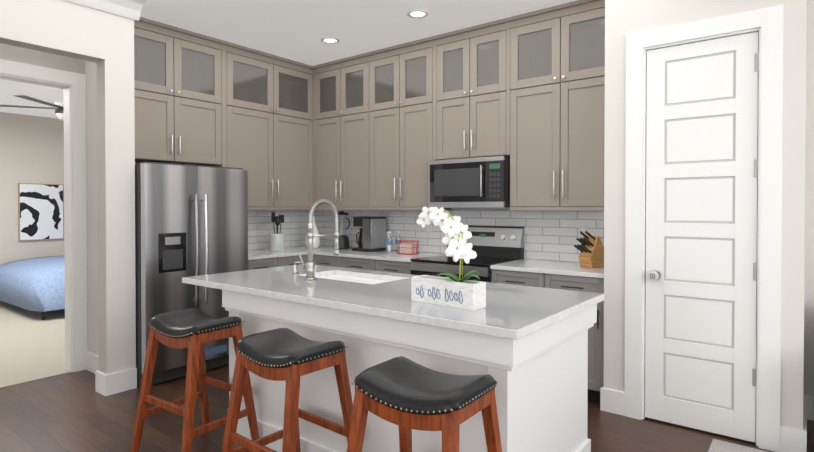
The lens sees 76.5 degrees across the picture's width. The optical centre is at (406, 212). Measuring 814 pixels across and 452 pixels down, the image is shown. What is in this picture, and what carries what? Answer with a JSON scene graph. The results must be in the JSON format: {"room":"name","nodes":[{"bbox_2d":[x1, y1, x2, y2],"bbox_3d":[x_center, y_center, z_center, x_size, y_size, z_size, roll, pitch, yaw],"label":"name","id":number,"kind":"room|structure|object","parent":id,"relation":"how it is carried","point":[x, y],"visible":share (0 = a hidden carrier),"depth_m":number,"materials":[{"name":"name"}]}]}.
{"room":"kitchen","nodes":[
{"label":"kitchen","id":0,"kind":"room"},
{"bbox_2d":[0,79,62,118],"bbox_3d":[-4.894,-1.479,5.305,4.449,0.080,6.270,0,1,38],"label":"ceiling","id":1,"kind":"structure","parent":0,"point":[9,89],"depth_m":6.44,"materials":[{"name":"white paint"}]},
{"bbox_2d":[0,88,63,120],"bbox_3d":[-3.807,-1.234,5.828,1.371,0.420,1.319,0,1,38],"label":"ceiling fan","id":2,"kind":"object","parent":1,"relation":"hanging from","point":[58,107],"visible":0.31,"depth_m":5.64,"materials":[{"name":"dark metal"},{"name":"white frosted glass"}]},
{"bbox_2d":[0,112,64,264],"bbox_3d":[-6.604,-0.083,6.647,0.120,2.740,6.270,0,1,38],"label":"wall","id":3,"kind":"structure","parent":0,"point":[32,149],"depth_m":7.70,"materials":[{"name":"beige paint"}]},
{"bbox_2d":[18,183,63,240],"bbox_3d":[-5.562,-0.015,7.864,0.031,0.854,0.584,0,1,38],"label":"picture","id":4,"kind":"object","parent":3,"relation":"attached to","point":[40,211],"visible":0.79,"depth_m":7.84,"materials":[{"name":"white paper"}]},
{"bbox_2d":[0,43,84,73],"bbox_3d":[-3.194,-0.133,3.782,0.120,2.900,1.485,0,1,38],"label":"wall","id":5,"kind":"structure","parent":0,"point":[33,57],"depth_m":4.07,"materials":[{"name":"grey paint"}]},
{"bbox_2d":[0,59,87,371],"bbox_3d":[-3.081,0.083,3.919,0.143,2.465,1.128,0,1,38],"label":"door frame","id":6,"kind":"structure","parent":5,"relation":"attached to","point":[72,85],"depth_m":4.26,"materials":[{"name":"white wood"}]},
{"bbox_2d":[0,0,135,373],"bbox_3d":[-4.386,-0.109,1.504,0.790,2.900,6.625,0,1,38],"label":"wall","id":7,"kind":"structure","parent":0,"point":[103,40],"depth_m":3.76,"materials":[{"name":"white paint"}]},
{"bbox_2d":[64,0,145,20],"bbox_3d":[-4.011,-1.486,1.218,0.135,0.140,6.655,0,1,38],"label":"crown molding","id":8,"kind":"structure","parent":7,"relation":"attached to","point":[130,9],"depth_m":3.74,"materials":[{"name":"white wood"}]},
{"bbox_2d":[86,351,123,387],"bbox_3d":[-2.441,1.239,4.123,0.630,0.150,0.045,0,1,38],"label":"baseboard","id":9,"kind":"structure","parent":7,"relation":"attached to","point":[115,380],"depth_m":3.80,"materials":[{"name":"white wood"}]},
{"bbox_2d":[134,80,213,165],"bbox_3d":[-2.127,-0.755,4.521,0.348,0.630,0.912,0,1,38],"label":"upper cabinet","id":10,"kind":"object","parent":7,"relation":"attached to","point":[175,125],"depth_m":4.41,"materials":[{"name":"beige wood"}]},
{"bbox_2d":[85,60,295,354],"bbox_3d":[-1.694,-0.146,5.086,0.650,2.900,2.415,0,1,38],"label":"wall","id":11,"kind":"structure","parent":0,"point":[92,207],"depth_m":4.26,"materials":[{"name":"white paint"}]},
{"bbox_2d":[214,92,309,207],"bbox_3d":[-1.526,-0.569,5.297,0.348,1.019,1.176,0,1,38],"label":"upper cabinet","id":12,"kind":"object","parent":11,"relation":"attached to","point":[271,142],"depth_m":5.18,"materials":[{"name":"beige wood"}]},
{"bbox_2d":[248,210,315,249],"bbox_3d":[-1.540,0.178,5.561,0.002,0.419,1.410,0,1,38],"label":"tile backsplash","id":13,"kind":"structure","parent":11,"relation":"attached to","point":[260,226],"depth_m":5.69,"materials":[{"name":"white tile"}]},
{"bbox_2d":[140,0,576,65],"bbox_3d":[-0.926,-1.598,0.434,7.950,0.100,9.200,0,1,38],"label":"ceiling","id":14,"kind":"structure","parent":0,"point":[296,30],"depth_m":4.26,"materials":[{"name":"white paint"}]},
{"bbox_2d":[321,37,339,43],"bbox_3d":[-0.706,-1.588,4.761,0.169,0.010,0.169,0,1,32],"label":"recessed light","id":15,"kind":"object","parent":14,"relation":"in","point":[331,40],"depth_m":4.76,"materials":[{"name":"white"}]},
{"bbox_2d":[407,9,427,17],"bbox_3d":[0.086,-1.581,4.109,0.169,0.010,0.169,0,1,14],"label":"recessed light","id":16,"kind":"object","parent":14,"relation":"in","point":[417,13],"depth_m":4.10,"materials":[{"name":"white"}]},
{"bbox_2d":[0,364,813,451],"bbox_3d":[-0.908,1.378,0.324,7.750,0.050,9.000,0,1,38],"label":"floor","id":17,"kind":"structure","parent":0,"point":[72,412],"depth_m":3.21,"materials":[{"name":"brown wood"}]},
{"bbox_2d":[135,162,247,385],"bbox_3d":[-1.929,0.455,4.380,0.832,1.688,0.896,0,1,38],"label":"refrigerator","id":18,"kind":"object","parent":17,"relation":"on","point":[191,220],"visible":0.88,"depth_m":4.06,"materials":[{"name":"grey metal"}]},
{"bbox_2d":[130,308,259,451],"bbox_3d":[-1.168,0.946,2.863,0.507,0.761,0.477,0,1,35],"label":"stool","id":19,"kind":"object","parent":17,"relation":"on","point":[194,330],"visible":1,"depth_m":2.81,"materials":[{"name":"brown wood"}]},
{"bbox_2d":[248,249,307,269],"bbox_3d":[-1.473,0.847,5.124,0.660,0.906,0.810,0,1,38],"label":"base cabinet","id":20,"kind":"object","parent":17,"relation":"on","point":[258,258],"depth_m":5.01,"materials":[{"name":"grey wood"}]},
{"bbox_2d":[270,212,283,250],"bbox_3d":[-1.330,0.190,5.297,0.168,0.400,0.148,0,1,38],"label":"utensil crock","id":21,"kind":"object","parent":20,"relation":"on","point":[276,241],"visible":1,"depth_m":5.25,"materials":[{"name":"ceramic"}]},
{"bbox_2d":[222,328,352,451],"bbox_3d":[-0.532,0.951,2.363,0.525,0.761,0.496,0,1,38],"label":"stool","id":22,"kind":"object","parent":17,"relation":"on","point":[290,357],"visible":1,"depth_m":2.31,"materials":[{"name":"brown wood"}]},
{"bbox_2d":[284,245,444,273],"bbox_3d":[-0.532,0.845,5.313,1.916,0.906,0.641,0,1,38],"label":"base cabinet","id":23,"kind":"object","parent":17,"relation":"on","point":[384,261],"depth_m":4.91,"materials":[{"name":"grey"}]},
{"bbox_2d":[306,216,319,248],"bbox_3d":[-1.029,0.212,5.646,0.160,0.350,0.160,0,1,38],"label":"vase","id":24,"kind":"object","parent":23,"relation":"on","point":[316,242],"visible":0.48,"depth_m":5.60,"materials":[{"name":"white ceramic"}]},
{"bbox_2d":[333,211,349,248],"bbox_3d":[-0.695,0.185,5.561,0.212,0.405,0.181,0,1,38],"label":"blender","id":25,"kind":"object","parent":23,"relation":"on","point":[344,243],"visible":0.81,"depth_m":5.51,"materials":[{"name":"black plastic"}]},
{"bbox_2d":[352,216,385,251],"bbox_3d":[-0.393,0.215,5.349,0.250,0.350,0.250,0,1,38],"label":"coffee maker","id":26,"kind":"object","parent":23,"relation":"on","point":[372,236],"visible":0.96,"depth_m":5.26,"materials":[{"name":"black plastic"}]},
{"bbox_2d":[385,231,400,252],"bbox_3d":[-0.159,0.289,5.169,0.145,0.205,0.195,0,1,38],"label":"water bottles","id":27,"kind":"object","parent":23,"relation":"on","point":[388,242],"visible":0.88,"depth_m":5.17,"materials":[{"name":"plastic"}]},
{"bbox_2d":[397,240,418,254],"bbox_3d":[0.012,0.331,4.966,0.166,0.125,0.136,0,1,38],"label":"wire basket","id":28,"kind":"object","parent":23,"relation":"on","point":[409,248],"visible":1,"depth_m":4.93,"materials":[{"name":"red"}]},
{"bbox_2d":[182,264,603,451],"bbox_3d":[-0.211,0.873,3.057,2.375,0.899,1.040,0,1,38],"label":"kitchen island","id":29,"kind":"object","parent":17,"relation":"on","point":[525,348],"visible":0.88,"depth_m":2.47,"materials":[{"name":"white wood"}]},
{"bbox_2d":[292,262,301,273],"bbox_3d":[-0.765,0.378,3.572,0.065,0.081,0.047,0,1,38],"label":"soap pump","id":30,"kind":"object","parent":29,"relation":"on","point":[295,269],"visible":0.98,"depth_m":3.57,"materials":[{"name":"silver metal"}]},
{"bbox_2d":[299,199,339,279],"bbox_3d":[-0.565,0.165,3.370,0.124,0.511,0.290,0,1,38],"label":"faucet","id":31,"kind":"object","parent":29,"relation":"on","point":[309,268],"visible":1,"depth_m":3.27,"materials":[{"name":"silver metal"}]},
{"bbox_2d":[411,207,485,309],"bbox_3d":[0.186,0.200,2.434,0.385,0.460,0.160,0,1,38],"label":"potted orchid","id":32,"kind":"object","parent":29,"relation":"on","point":[452,290],"visible":1,"depth_m":2.40,"materials":[{"name":"white plant"}]},
{"bbox_2d":[347,356,501,451],"bbox_3d":[0.065,0.956,1.875,0.525,0.761,0.496,0,1,38],"label":"stool","id":33,"kind":"object","parent":17,"relation":"on","point":[407,395],"visible":1,"depth_m":1.80,"materials":[{"name":"black leather"}]},
{"bbox_2d":[410,225,523,281],"bbox_3d":[0.506,0.706,4.457,0.760,1.169,0.706,0,1,38],"label":"range","id":34,"kind":"object","parent":17,"relation":"on","point":[492,245],"visible":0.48,"depth_m":4.48,"materials":[{"name":"grey metal"}]},
{"bbox_2d":[490,259,603,401],"bbox_3d":[1.177,0.859,3.988,0.864,0.906,0.641,0,1,38],"label":"base cabinet","id":35,"kind":"object","parent":17,"relation":"on","point":[567,275],"depth_m":3.65,"materials":[{"name":"grey wood"}]},
{"bbox_2d":[574,231,603,267],"bbox_3d":[1.346,0.268,3.842,0.246,0.274,0.110,0,1,-32],"label":"knife block","id":36,"kind":"object","parent":35,"relation":"on","point":[590,247],"visible":1,"depth_m":3.82,"materials":[{"name":"brown wood"}]},
{"bbox_2d":[708,439,766,451],"bbox_3d":[2.000,1.334,1.004,2.790,0.021,2.840,0,1,38],"label":"shag rug","id":37,"kind":"object","parent":17,"relation":"on","point":[716,445],"visible":1,"depth_m":2.86,"materials":[{"name":"white fabric"}]},
{"bbox_2d":[353,0,813,395],"bbox_3d":[1.897,-0.135,3.923,7.750,2.900,0.150,0,1,38],"label":"wall","id":38,"kind":"structure","parent":0,"point":[809,304],"depth_m":3.30,"materials":[{"name":"white paint"}]},
{"bbox_2d":[310,100,373,207],"bbox_3d":[-0.597,-0.571,5.500,0.911,1.019,0.404,0,1,38],"label":"upper cabinet","id":39,"kind":"object","parent":38,"relation":"attached to","point":[341,139],"depth_m":5.36,"materials":[{"name":"beige wood"}]},
{"bbox_2d":[374,92,433,207],"bbox_3d":[0.010,-0.566,5.065,0.852,1.019,0.348,0,1,38],"label":"upper cabinet","id":40,"kind":"object","parent":38,"relation":"attached to","point":[404,126],"depth_m":4.88,"materials":[{"name":"beige wood"}]},
{"bbox_2d":[316,210,603,261],"bbox_3d":[0.308,0.183,5.054,3.558,0.419,0.002,0,1,38],"label":"tile backsplash","id":41,"kind":"structure","parent":38,"relation":"attached to","point":[551,235],"depth_m":4.62,"materials":[{"name":"white tile"}]},
{"bbox_2d":[425,222,430,232],"bbox_3d":[0.212,0.146,5.123,0.070,0.115,0.008,0,1,38],"label":"electrical outlet plate","id":42,"kind":"object","parent":41,"relation":"attached to","point":[427,227],"depth_m":5.12,"materials":[{"name":"white plastic"}]},
{"bbox_2d":[579,225,587,238],"bbox_3d":[1.428,0.155,4.179,0.070,0.115,0.008,0,1,38],"label":"electrical outlet plate","id":43,"kind":"object","parent":41,"relation":"attached to","point":[583,228],"depth_m":4.18,"materials":[{"name":"white plastic"}]},
{"bbox_2d":[426,144,505,207],"bbox_3d":[0.607,-0.292,4.568,0.750,0.492,0.404,0,1,38],"label":"upper cabinet","id":44,"kind":"object","parent":38,"relation":"attached to","point":[455,177],"depth_m":4.40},
{"bbox_2d":[428,156,509,207],"bbox_3d":[0.596,-0.256,4.554,0.750,0.420,0.440,0,1,38],"label":"microwave","id":45,"kind":"object","parent":44,"relation":"attached to","point":[458,181],"depth_m":4.38,"materials":[{"name":"grey metal"}]},
{"bbox_2d":[434,80,509,155],"bbox_3d":[0.644,-0.773,4.570,0.754,0.595,0.348,0,1,38],"label":"upper cabinet","id":46,"kind":"object","parent":38,"relation":"attached to","point":[508,112],"depth_m":4.41,"materials":[{"name":"beige wood"}]},
{"bbox_2d":[506,64,604,207],"bbox_3d":[1.275,-0.556,4.083,0.844,1.019,0.348,0,1,38],"label":"upper cabinet","id":47,"kind":"object","parent":38,"relation":"attached to","point":[556,158],"depth_m":3.96,"materials":[{"name":"beige wood"}]},
{"bbox_2d":[604,0,806,428],"bbox_3d":[1.937,-0.129,3.380,1.060,2.900,0.660,0,1,38],"label":"wall","id":48,"kind":"structure","parent":0,"point":[623,18],"depth_m":3.05,"materials":[{"name":"white paint"}]},
{"bbox_2d":[645,32,758,441],"bbox_3d":[1.752,0.141,3.100,0.602,2.342,0.112,0,1,38],"label":"pantry door","id":49,"kind":"structure","parent":48,"relation":"in","point":[701,220],"depth_m":3.11,"materials":[{"name":"white wood"}]},
{"bbox_2d":[625,4,783,451],"bbox_3d":[1.781,0.089,3.148,0.820,2.470,0.140,0,1,38],"label":"door frame","id":50,"kind":"structure","parent":48,"relation":"attached to","point":[766,23],"depth_m":2.92,"materials":[{"name":"white wood"}]},
{"bbox_2d":[801,395,808,451],"bbox_3d":[2.347,1.250,3.046,0.016,0.150,0.646,0,1,38],"label":"baseboard","id":51,"kind":"structure","parent":48,"relation":"attached to","point":[806,398],"depth_m":2.87,"materials":[{"name":"white"}]},
{"bbox_2d":[809,396,813,420],"bbox_3d":[3.730,1.256,2.410,2.980,0.150,0.015,0,1,38],"label":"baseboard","id":52,"kind":"structure","parent":48,"relation":"attached to","point":[811,398],"depth_m":3.29,"materials":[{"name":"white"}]},
{"label":"outside","id":53,"kind":"structure","parent":0,"visible":0},
{"bbox_2d":[0,301,70,387],"bbox_3d":[-4.796,1.325,5.240,4.479,0.054,6.000,0,1,38],"label":"floor carpet","id":54,"kind":"object","parent":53,"point":[32,345],"visible":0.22,"depth_m":5.06,"materials":[{"name":"beige carpet"}]},
{"bbox_2d":[0,256,64,319],"bbox_3d":[-4.648,0.974,7.336,2.020,0.603,1.670,0,1,38],"label":"bed","id":55,"kind":"object","parent":54,"relation":"on","point":[34,284],"visible":0.46,"depth_m":6.43,"materials":[{"name":"blue fabric"}]}
]}

